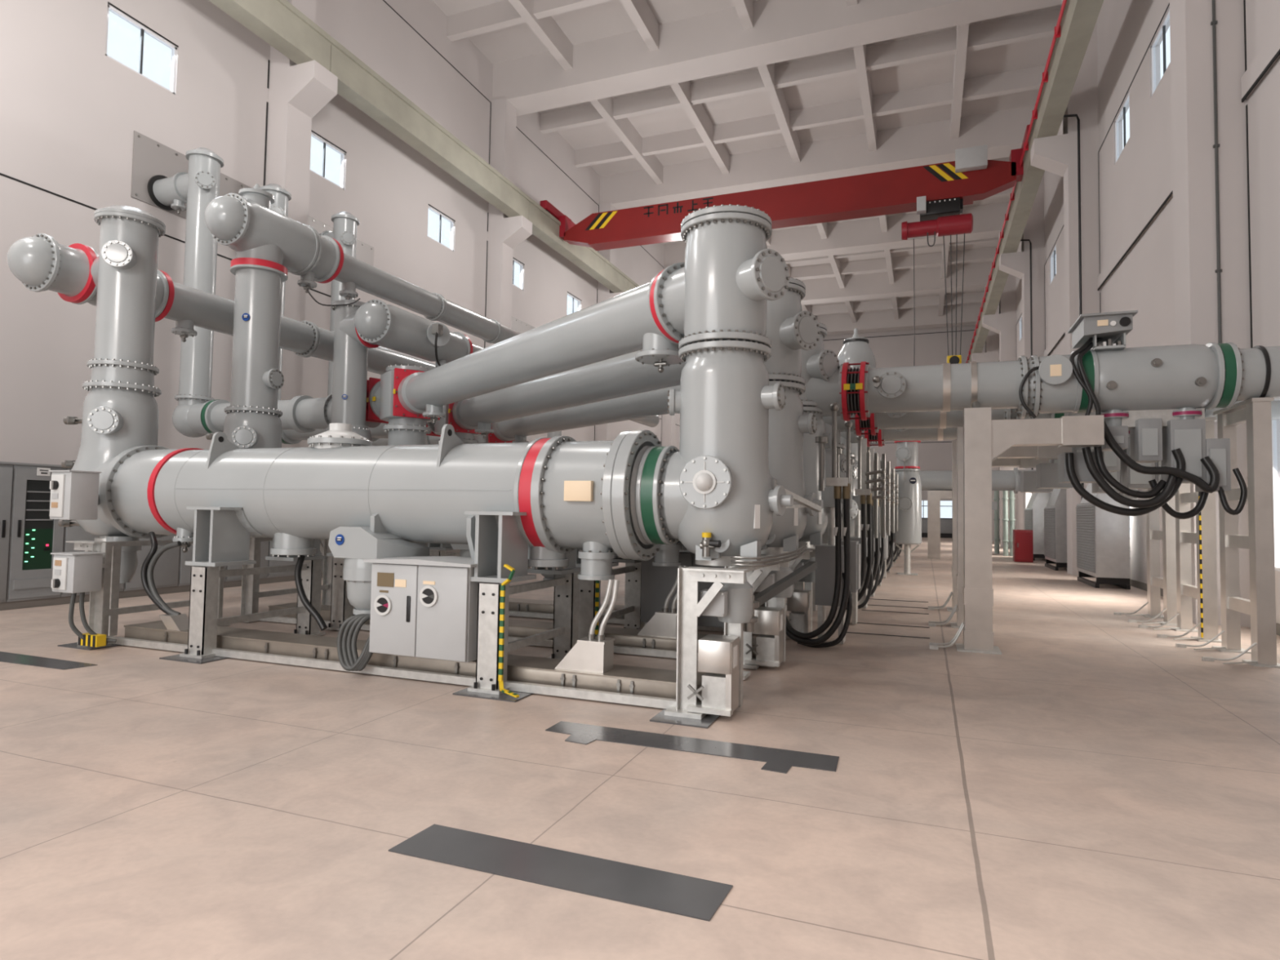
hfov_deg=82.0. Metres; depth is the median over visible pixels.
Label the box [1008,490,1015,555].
pipe
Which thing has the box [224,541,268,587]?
tall cabinet
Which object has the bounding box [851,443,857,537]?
vessel
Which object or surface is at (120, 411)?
vessel
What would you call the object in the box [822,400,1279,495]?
pipe
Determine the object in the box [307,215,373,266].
plate
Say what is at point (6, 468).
tall cabinet
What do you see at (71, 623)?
cable
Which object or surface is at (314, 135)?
window
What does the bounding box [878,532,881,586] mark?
tall cabinet
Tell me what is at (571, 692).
base rail
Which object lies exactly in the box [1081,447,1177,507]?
cable
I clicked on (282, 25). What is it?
crane runway beam
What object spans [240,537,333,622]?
support frame
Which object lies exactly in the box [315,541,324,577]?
tall cabinet
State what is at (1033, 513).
ventilation unit
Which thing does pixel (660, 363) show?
tap
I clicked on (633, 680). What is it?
pipe
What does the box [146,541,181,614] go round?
cable
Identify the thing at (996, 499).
pipe
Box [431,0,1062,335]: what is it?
ceiling
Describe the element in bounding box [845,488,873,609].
cable bundle
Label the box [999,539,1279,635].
baseboard
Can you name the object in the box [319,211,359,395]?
riser pipe
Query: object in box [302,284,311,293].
tap
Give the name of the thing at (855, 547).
tall cabinet
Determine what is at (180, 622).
cable box
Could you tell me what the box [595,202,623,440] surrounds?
trim
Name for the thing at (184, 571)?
tall cabinet
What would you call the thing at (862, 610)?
strap
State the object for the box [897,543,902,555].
cable bundle
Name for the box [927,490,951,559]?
support frame
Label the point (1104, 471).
cable
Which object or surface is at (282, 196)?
riser pipe
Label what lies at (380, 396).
vessel
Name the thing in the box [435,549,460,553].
baseboard
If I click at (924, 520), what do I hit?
crate
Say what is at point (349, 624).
hose
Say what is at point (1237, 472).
cable
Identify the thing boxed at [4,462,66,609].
tall cabinet
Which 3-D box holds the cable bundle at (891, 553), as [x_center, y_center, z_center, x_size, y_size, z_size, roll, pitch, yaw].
[6.658,1.590,20.710,0.896,2.051,0.485,0,-3,21]
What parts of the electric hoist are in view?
trolley frame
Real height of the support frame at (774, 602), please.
1.153 m
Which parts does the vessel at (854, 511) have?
leg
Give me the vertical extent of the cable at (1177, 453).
0.799 m
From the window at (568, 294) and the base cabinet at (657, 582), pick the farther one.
the window at (568, 294)
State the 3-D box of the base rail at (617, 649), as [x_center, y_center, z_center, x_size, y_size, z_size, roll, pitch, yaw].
[-2.042,1.915,9.003,7.390,0.070,0.060,0,-3,21]
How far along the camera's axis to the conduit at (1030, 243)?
30.69 m
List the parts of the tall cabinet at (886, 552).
door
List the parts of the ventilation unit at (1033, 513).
casing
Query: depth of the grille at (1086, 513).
18.18 m
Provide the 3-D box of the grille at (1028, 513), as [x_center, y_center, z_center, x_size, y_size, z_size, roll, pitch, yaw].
[15.348,1.974,29.090,0.050,1.610,2.150,0,-3,21]
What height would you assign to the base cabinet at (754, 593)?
1.120 m
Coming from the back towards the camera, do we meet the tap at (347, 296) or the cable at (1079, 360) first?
the tap at (347, 296)
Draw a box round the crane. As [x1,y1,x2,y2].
[539,124,1030,250]
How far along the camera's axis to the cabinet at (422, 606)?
6.71 m
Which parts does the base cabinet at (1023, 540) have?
door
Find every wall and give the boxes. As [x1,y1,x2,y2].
[0,0,679,465]
[823,324,975,501]
[998,0,1279,623]
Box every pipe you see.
[7,233,435,374]
[124,620,704,702]
[147,147,223,437]
[204,183,521,343]
[204,393,380,433]
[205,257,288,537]
[260,183,291,444]
[281,422,388,444]
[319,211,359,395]
[354,299,659,426]
[372,435,440,445]
[392,269,683,424]
[448,349,685,438]
[488,385,679,443]
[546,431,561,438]
[805,342,1279,492]
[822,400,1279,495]
[840,427,1136,498]
[918,467,1053,510]
[993,490,999,554]
[1001,490,1008,555]
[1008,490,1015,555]
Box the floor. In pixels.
[0,537,1279,959]
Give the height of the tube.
0.271 m
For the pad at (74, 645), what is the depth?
8.20 m
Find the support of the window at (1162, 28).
in the wall at (1136, 245)
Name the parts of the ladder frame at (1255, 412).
foot plate, post, foot plate, plate, post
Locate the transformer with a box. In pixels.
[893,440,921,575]
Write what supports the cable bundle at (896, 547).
on the floor
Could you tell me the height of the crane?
1.640 m
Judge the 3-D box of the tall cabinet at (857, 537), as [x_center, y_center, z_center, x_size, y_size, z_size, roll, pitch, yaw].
[3.789,0.710,12.812,0.380,2.995,0.530,0,-3,21]
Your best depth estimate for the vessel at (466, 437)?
15.49 m
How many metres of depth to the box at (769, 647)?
7.59 m
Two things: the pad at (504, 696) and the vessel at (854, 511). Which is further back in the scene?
the vessel at (854, 511)
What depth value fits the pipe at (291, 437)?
16.74 m
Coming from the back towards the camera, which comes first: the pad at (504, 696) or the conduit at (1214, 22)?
the conduit at (1214, 22)
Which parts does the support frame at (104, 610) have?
bracket arm, post, post, post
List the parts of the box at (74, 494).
rotary handle, label plate, label plate, plate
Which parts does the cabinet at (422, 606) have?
label plate, plate, door, label plate, handle, label plate, door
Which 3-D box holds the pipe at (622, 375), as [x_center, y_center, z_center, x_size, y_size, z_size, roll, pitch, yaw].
[-1.235,-1.406,12.188,0.850,1.040,8.010,3,-3,-36]
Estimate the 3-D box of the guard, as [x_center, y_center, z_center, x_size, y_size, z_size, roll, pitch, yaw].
[-6.045,1.764,8.120,0.300,0.120,0.104,0,-3,21]
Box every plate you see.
[0,651,97,670]
[130,130,252,218]
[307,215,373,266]
[388,824,733,921]
[511,316,535,333]
[545,720,839,773]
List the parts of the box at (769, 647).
plate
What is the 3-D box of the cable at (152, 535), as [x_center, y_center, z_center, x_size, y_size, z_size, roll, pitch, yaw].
[-5.521,1.077,8.455,0.538,0.954,0.185,0,-3,21]
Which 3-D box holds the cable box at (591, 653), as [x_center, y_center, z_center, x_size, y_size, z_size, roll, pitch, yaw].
[-0.455,1.276,6.542,0.548,0.798,0.240,0,-3,21]
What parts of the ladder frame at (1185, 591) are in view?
foot plate, post, foot plate, post, plate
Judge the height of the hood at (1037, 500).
0.750 m
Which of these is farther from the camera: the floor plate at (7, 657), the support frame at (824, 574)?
the support frame at (824, 574)
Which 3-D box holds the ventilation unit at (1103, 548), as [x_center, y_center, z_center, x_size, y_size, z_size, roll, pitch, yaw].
[11.418,0.879,18.202,0.780,3.400,2.272,0,-3,21]
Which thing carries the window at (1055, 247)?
in the wall at (1136, 245)
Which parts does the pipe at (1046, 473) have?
plate, plate, plate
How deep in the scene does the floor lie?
4.13 m
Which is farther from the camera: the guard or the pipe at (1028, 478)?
the pipe at (1028, 478)
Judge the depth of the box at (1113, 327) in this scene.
8.79 m
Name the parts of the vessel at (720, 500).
valve knob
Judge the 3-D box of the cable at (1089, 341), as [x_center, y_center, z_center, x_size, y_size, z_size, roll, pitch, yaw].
[5.378,-1.203,8.800,0.495,1.213,0.202,2,-3,-25]
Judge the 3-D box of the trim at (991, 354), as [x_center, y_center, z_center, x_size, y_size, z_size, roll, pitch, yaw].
[23.726,-4.663,50.600,1.650,17.700,0.790,0,-3,21]
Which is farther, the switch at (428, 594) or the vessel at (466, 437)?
the vessel at (466, 437)
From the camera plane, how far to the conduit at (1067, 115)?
21.09 m
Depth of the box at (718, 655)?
5.72 m
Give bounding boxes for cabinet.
[0,461,15,610]
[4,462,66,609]
[59,467,124,604]
[122,534,179,598]
[176,543,226,592]
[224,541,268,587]
[266,541,297,583]
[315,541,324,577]
[363,555,498,662]
[640,550,753,627]
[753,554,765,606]
[834,420,860,624]
[849,435,867,608]
[857,446,875,596]
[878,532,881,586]
[883,530,888,577]
[885,466,890,572]
[889,528,894,567]
[1013,529,1033,562]
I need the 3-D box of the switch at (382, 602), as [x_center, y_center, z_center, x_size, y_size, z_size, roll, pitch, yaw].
[-2.395,1.165,6.858,0.190,0.190,0.020,0,-3,21]
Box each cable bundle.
[786,477,852,648]
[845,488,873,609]
[857,493,879,595]
[874,506,884,586]
[886,523,893,571]
[886,543,898,561]
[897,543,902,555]
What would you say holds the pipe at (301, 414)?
attached to the riser pipe at (197, 188)
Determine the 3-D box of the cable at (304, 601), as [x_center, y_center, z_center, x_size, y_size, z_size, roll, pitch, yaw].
[-3.612,1.224,8.025,0.583,0.788,0.159,-1,-3,38]
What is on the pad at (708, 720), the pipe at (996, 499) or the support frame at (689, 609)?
the support frame at (689, 609)
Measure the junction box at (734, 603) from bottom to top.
0.420 m
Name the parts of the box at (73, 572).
rotary handle, label plate, label plate, plate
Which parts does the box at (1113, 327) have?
label plate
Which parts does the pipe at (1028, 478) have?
plate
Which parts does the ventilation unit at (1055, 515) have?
casing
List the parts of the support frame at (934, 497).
post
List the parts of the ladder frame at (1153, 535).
foot plate, foot plate, post, post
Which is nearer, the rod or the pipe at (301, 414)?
the rod
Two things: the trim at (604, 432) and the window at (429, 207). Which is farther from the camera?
the trim at (604, 432)
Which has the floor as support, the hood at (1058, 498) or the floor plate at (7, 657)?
the floor plate at (7, 657)
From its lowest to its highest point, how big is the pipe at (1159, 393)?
1.750 m
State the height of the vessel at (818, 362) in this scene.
3.115 m
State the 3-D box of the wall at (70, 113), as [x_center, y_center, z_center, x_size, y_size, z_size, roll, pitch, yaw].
[-2.414,-6.372,38.109,0.212,19.200,82.670,0,-3,21]
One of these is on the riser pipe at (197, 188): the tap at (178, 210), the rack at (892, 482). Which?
the tap at (178, 210)
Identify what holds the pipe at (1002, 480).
on the support frame at (934, 497)
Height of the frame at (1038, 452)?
3.056 m
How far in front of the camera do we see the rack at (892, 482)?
17.73 m
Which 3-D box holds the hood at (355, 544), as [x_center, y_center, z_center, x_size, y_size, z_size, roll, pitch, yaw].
[-2.660,0.690,7.534,0.800,0.420,0.616,0,-3,21]
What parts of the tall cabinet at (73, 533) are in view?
door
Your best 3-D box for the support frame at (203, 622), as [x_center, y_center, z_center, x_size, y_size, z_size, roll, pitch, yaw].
[-4.379,1.425,8.493,0.320,0.938,1.700,0,-3,21]
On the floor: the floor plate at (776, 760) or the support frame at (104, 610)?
the floor plate at (776, 760)
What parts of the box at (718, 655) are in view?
plate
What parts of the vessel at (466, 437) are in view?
bellow plate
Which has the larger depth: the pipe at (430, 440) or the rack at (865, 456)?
the pipe at (430, 440)
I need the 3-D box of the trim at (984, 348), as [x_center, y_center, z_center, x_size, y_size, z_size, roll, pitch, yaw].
[27.439,-4.183,60.196,1.650,17.700,0.790,0,-3,21]
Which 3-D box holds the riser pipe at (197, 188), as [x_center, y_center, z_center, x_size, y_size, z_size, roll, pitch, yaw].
[-9.749,-4.055,15.998,2.080,6.300,0.800,0,-3,21]
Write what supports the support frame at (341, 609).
on the floor
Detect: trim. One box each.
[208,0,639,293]
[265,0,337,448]
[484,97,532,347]
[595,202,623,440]
[661,266,675,446]
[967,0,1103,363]
[971,283,999,541]
[975,320,985,352]
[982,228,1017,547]
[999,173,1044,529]
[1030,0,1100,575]
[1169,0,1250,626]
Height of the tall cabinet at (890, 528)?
2.995 m
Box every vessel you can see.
[57,204,165,582]
[307,299,379,447]
[365,364,432,445]
[426,404,480,444]
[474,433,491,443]
[653,204,793,566]
[760,277,823,555]
[798,322,842,547]
[812,422,857,611]
[822,436,857,544]
[837,328,875,369]
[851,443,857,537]
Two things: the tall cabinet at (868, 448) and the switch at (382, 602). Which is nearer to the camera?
the switch at (382, 602)
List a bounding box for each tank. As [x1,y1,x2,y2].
[99,422,679,614]
[326,440,685,584]
[427,542,687,580]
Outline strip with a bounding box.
[1198,491,1203,637]
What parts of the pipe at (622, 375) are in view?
square plate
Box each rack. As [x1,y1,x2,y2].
[859,438,885,604]
[867,448,890,590]
[875,457,895,580]
[881,473,898,568]
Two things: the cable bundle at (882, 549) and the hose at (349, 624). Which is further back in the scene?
the cable bundle at (882, 549)
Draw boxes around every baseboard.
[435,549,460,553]
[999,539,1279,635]
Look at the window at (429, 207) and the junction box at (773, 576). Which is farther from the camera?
the window at (429, 207)
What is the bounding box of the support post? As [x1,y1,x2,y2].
[928,401,1104,654]
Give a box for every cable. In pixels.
[68,592,107,644]
[79,591,116,643]
[141,531,169,614]
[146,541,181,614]
[294,555,327,631]
[1018,365,1039,418]
[1065,448,1185,515]
[1069,337,1093,415]
[1076,337,1102,415]
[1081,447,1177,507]
[1093,445,1166,498]
[1103,418,1219,493]
[1148,479,1208,519]
[1217,467,1247,515]
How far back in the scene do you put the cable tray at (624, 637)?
8.68 m
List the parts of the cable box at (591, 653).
lid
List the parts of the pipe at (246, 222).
tee leg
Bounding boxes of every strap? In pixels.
[846,631,929,638]
[857,622,929,627]
[862,609,927,613]
[869,598,928,602]
[871,604,924,608]
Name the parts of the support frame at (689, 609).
post, bracket arm, post, post, bracket arm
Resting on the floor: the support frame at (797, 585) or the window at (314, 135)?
the support frame at (797, 585)
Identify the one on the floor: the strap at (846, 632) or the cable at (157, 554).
the strap at (846, 632)
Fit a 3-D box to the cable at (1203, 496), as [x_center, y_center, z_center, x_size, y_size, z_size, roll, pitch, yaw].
[6.477,0.173,8.839,0.617,0.596,0.129,0,-3,21]
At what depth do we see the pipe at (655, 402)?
14.44 m
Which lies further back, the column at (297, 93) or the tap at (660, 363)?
the column at (297, 93)
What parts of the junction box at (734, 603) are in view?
motor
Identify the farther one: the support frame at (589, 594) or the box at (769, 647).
the support frame at (589, 594)
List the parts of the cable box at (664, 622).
lid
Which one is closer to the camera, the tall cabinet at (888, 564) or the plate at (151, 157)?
the plate at (151, 157)
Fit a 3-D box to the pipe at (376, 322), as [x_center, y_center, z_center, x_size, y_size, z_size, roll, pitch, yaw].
[-1.974,-2.278,18.981,1.097,1.035,14.274,0,-3,21]
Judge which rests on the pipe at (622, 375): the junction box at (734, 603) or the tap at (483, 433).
the tap at (483, 433)
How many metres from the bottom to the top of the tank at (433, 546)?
2.010 m
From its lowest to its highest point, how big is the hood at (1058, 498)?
0.750 m
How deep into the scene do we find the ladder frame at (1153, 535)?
11.49 m
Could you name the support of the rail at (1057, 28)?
attached to the wall
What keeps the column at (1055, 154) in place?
attached to the wall at (1136, 245)
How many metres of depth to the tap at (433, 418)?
12.29 m
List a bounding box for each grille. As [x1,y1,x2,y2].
[1024,509,1032,529]
[1043,507,1055,559]
[1075,504,1095,573]
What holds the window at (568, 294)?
in the wall at (70, 113)
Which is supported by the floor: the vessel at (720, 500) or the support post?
the support post
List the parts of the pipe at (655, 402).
square plate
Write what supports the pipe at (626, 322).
attached to the vessel at (720, 500)
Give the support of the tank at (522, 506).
on the support frame at (203, 622)
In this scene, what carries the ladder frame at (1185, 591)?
on the floor
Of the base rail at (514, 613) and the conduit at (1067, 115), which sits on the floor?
the base rail at (514, 613)
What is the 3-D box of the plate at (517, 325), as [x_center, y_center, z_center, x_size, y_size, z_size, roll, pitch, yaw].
[-4.945,-6.013,31.250,0.040,1.400,3.100,0,-3,21]
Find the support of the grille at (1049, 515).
attached to the ventilation unit at (1055, 515)
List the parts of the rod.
arm, rod, rod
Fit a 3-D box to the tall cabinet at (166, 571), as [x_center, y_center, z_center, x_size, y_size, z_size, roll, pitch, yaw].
[-8.906,0.939,13.157,0.730,2.200,0.980,0,-3,21]
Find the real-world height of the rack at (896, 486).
2.985 m
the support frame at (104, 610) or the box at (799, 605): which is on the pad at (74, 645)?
the support frame at (104, 610)
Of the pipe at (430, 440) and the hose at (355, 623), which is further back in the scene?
the pipe at (430, 440)
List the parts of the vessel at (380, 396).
bellow plate, bellow plate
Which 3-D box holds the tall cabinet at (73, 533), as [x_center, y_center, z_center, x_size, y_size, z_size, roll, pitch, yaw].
[-9.260,0.893,12.244,0.730,2.200,0.980,0,-3,21]
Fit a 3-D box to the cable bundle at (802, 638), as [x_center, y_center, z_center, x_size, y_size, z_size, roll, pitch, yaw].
[2.105,1.002,8.944,0.896,2.051,0.485,0,-3,21]
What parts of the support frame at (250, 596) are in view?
post, post, bracket arm, post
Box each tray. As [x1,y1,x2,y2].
[267,602,756,657]
[508,597,789,620]
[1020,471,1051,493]
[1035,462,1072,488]
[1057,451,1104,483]
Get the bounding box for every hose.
[337,613,369,671]
[342,613,369,671]
[346,613,370,671]
[351,614,373,671]
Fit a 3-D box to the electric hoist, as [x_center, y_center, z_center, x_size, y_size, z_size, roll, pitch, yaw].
[10.384,-6.064,25.751,2.300,7.500,1.200,0,-3,21]
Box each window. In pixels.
[105,4,177,93]
[310,132,345,189]
[427,205,454,251]
[512,258,523,290]
[566,293,580,315]
[1019,315,1022,340]
[1049,244,1056,283]
[1115,93,1128,163]
[1151,8,1169,95]
[1271,420,1279,571]
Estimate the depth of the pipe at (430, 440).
18.46 m
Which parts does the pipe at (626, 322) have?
square plate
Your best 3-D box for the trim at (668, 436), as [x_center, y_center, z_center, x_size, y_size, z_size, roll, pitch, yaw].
[2.279,-5.119,47.866,1.520,17.700,0.790,0,-3,21]
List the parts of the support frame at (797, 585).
post, bracket arm, post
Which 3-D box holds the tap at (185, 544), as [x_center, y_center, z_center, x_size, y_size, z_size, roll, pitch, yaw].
[-5.374,0.793,8.695,0.120,0.130,0.060,0,-3,21]
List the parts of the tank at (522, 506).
name plate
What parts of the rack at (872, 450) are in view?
rack post, bright rod, bright rod, bright rod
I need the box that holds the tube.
[308,290,359,306]
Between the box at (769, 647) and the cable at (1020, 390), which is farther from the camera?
the cable at (1020, 390)
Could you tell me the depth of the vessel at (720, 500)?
6.29 m
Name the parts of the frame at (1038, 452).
anchor plate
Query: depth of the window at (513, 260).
31.15 m
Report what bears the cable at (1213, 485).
hanging from the pipe at (1159, 393)
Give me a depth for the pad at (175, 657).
7.61 m
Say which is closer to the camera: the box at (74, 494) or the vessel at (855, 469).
the box at (74, 494)
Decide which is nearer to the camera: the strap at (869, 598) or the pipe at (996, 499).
the strap at (869, 598)
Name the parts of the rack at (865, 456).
rack post, bright rod, bright rod, bright rod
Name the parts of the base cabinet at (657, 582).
door, door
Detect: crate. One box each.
[921,517,927,537]
[940,518,952,537]
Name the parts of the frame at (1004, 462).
anchor plate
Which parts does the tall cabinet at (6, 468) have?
handle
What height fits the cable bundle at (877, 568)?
2.051 m
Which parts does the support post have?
anchor plate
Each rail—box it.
[106,635,702,708]
[258,616,774,666]
[508,610,753,634]
[965,0,1066,363]
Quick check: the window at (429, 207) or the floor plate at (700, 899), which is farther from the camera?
the window at (429, 207)
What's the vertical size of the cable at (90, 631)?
0.572 m
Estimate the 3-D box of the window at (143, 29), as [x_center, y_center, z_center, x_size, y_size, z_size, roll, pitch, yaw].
[-10.904,-9.360,16.093,0.070,1.110,1.550,0,-3,21]
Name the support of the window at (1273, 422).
in the wall at (1136, 245)
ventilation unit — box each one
[1024,492,1051,560]
[1043,488,1066,570]
[1075,483,1130,589]
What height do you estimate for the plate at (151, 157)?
1.450 m
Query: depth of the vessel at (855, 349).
11.83 m
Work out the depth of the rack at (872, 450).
15.27 m
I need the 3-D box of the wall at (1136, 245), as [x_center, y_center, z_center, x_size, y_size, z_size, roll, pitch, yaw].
[16.947,-6.398,30.618,0.270,19.200,82.670,0,-3,21]
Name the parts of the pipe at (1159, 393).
name plate, plate, plate, hanger frame, plate, plate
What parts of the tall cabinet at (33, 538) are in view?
handle, sill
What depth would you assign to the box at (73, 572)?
8.03 m
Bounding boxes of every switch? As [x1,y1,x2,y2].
[373,594,391,615]
[419,585,438,606]
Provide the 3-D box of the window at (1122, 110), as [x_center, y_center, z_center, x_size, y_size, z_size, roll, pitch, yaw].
[12.369,-8.971,18.795,0.070,1.200,1.600,0,-3,21]
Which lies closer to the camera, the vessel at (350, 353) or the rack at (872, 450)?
the vessel at (350, 353)
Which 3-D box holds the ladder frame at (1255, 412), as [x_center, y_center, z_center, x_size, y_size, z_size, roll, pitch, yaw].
[6.987,0.596,8.801,0.720,3.000,1.369,0,-3,21]
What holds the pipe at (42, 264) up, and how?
attached to the vessel at (120, 411)
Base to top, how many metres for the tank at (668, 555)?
2.010 m
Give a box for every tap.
[175,208,182,213]
[179,333,188,342]
[180,542,191,552]
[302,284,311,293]
[345,294,352,299]
[430,416,438,424]
[480,431,487,438]
[654,359,667,373]
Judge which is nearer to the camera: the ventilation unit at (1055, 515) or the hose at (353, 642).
the hose at (353, 642)
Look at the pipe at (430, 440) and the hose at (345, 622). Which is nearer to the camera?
the hose at (345, 622)
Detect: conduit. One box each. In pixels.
[1020,239,1033,493]
[1063,114,1084,500]
[1210,0,1222,343]
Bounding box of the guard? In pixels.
[77,632,106,647]
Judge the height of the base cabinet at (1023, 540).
1.160 m
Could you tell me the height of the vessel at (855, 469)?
3.550 m
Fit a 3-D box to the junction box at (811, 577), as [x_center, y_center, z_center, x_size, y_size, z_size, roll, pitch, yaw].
[2.183,1.135,9.795,0.380,0.420,0.510,0,-3,21]
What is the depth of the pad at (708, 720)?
5.64 m
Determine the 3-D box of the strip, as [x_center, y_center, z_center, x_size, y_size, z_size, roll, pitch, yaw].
[7.518,1.127,9.867,0.020,1.950,0.030,0,-3,21]
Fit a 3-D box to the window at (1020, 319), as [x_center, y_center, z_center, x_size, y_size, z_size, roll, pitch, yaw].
[20.029,-7.981,38.591,0.070,1.200,1.600,0,-3,21]
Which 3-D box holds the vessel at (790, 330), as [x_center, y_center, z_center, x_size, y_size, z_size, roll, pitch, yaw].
[1.412,-0.716,8.445,1.036,3.115,1.251,3,-3,-42]
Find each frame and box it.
[66,539,230,644]
[179,559,325,658]
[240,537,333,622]
[325,556,352,630]
[429,550,460,556]
[467,564,579,697]
[577,562,644,639]
[664,558,783,719]
[742,550,812,669]
[786,545,815,639]
[814,402,845,644]
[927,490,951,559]
[928,426,1071,628]
[928,439,1048,611]
[1113,488,1177,626]
[1138,417,1221,642]
[1175,397,1279,668]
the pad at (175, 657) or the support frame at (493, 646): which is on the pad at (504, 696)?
the support frame at (493, 646)
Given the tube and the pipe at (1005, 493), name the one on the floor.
the pipe at (1005, 493)
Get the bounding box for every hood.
[328,526,429,568]
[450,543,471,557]
[1026,492,1051,508]
[1046,488,1066,506]
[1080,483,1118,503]
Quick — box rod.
[730,478,822,631]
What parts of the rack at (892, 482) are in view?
rack post, bright rod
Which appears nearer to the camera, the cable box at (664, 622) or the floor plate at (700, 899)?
the floor plate at (700, 899)
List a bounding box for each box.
[48,470,101,519]
[50,551,108,593]
[158,613,188,631]
[555,579,619,673]
[636,565,687,637]
[686,634,739,716]
[699,572,753,623]
[744,606,783,666]
[755,565,793,597]
[786,589,810,635]
[793,556,815,582]
[1067,310,1137,351]
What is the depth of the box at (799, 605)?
9.45 m
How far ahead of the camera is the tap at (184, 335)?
11.28 m
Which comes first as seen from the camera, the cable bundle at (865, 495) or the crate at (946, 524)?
the cable bundle at (865, 495)
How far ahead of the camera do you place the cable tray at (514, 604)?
11.11 m
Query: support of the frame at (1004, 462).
on the floor
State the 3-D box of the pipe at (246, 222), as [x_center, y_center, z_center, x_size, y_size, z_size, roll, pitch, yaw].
[-3.268,-3.544,18.364,0.840,1.410,16.470,0,-3,21]
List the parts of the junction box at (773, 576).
motor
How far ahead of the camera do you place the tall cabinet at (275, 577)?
15.55 m
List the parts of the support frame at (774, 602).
post, post, bracket arm, post, bracket arm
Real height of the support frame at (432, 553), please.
0.938 m
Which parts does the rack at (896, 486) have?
bright rod, bright rod, bright rod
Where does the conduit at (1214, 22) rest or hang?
attached to the wall at (1136, 245)
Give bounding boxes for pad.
[57,642,121,650]
[159,653,229,663]
[452,686,534,702]
[649,708,720,728]
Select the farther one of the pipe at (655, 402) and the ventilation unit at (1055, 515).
the ventilation unit at (1055, 515)
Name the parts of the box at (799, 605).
plate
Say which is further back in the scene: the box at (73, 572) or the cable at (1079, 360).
the cable at (1079, 360)
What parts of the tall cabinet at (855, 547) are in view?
door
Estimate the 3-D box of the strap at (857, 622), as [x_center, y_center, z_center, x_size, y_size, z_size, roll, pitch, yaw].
[3.682,2.130,10.813,1.060,0.006,0.040,0,-3,21]
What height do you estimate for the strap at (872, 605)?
0.006 m
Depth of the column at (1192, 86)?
11.64 m
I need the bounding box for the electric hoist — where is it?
[901,195,973,365]
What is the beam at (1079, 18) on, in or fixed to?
attached to the wall

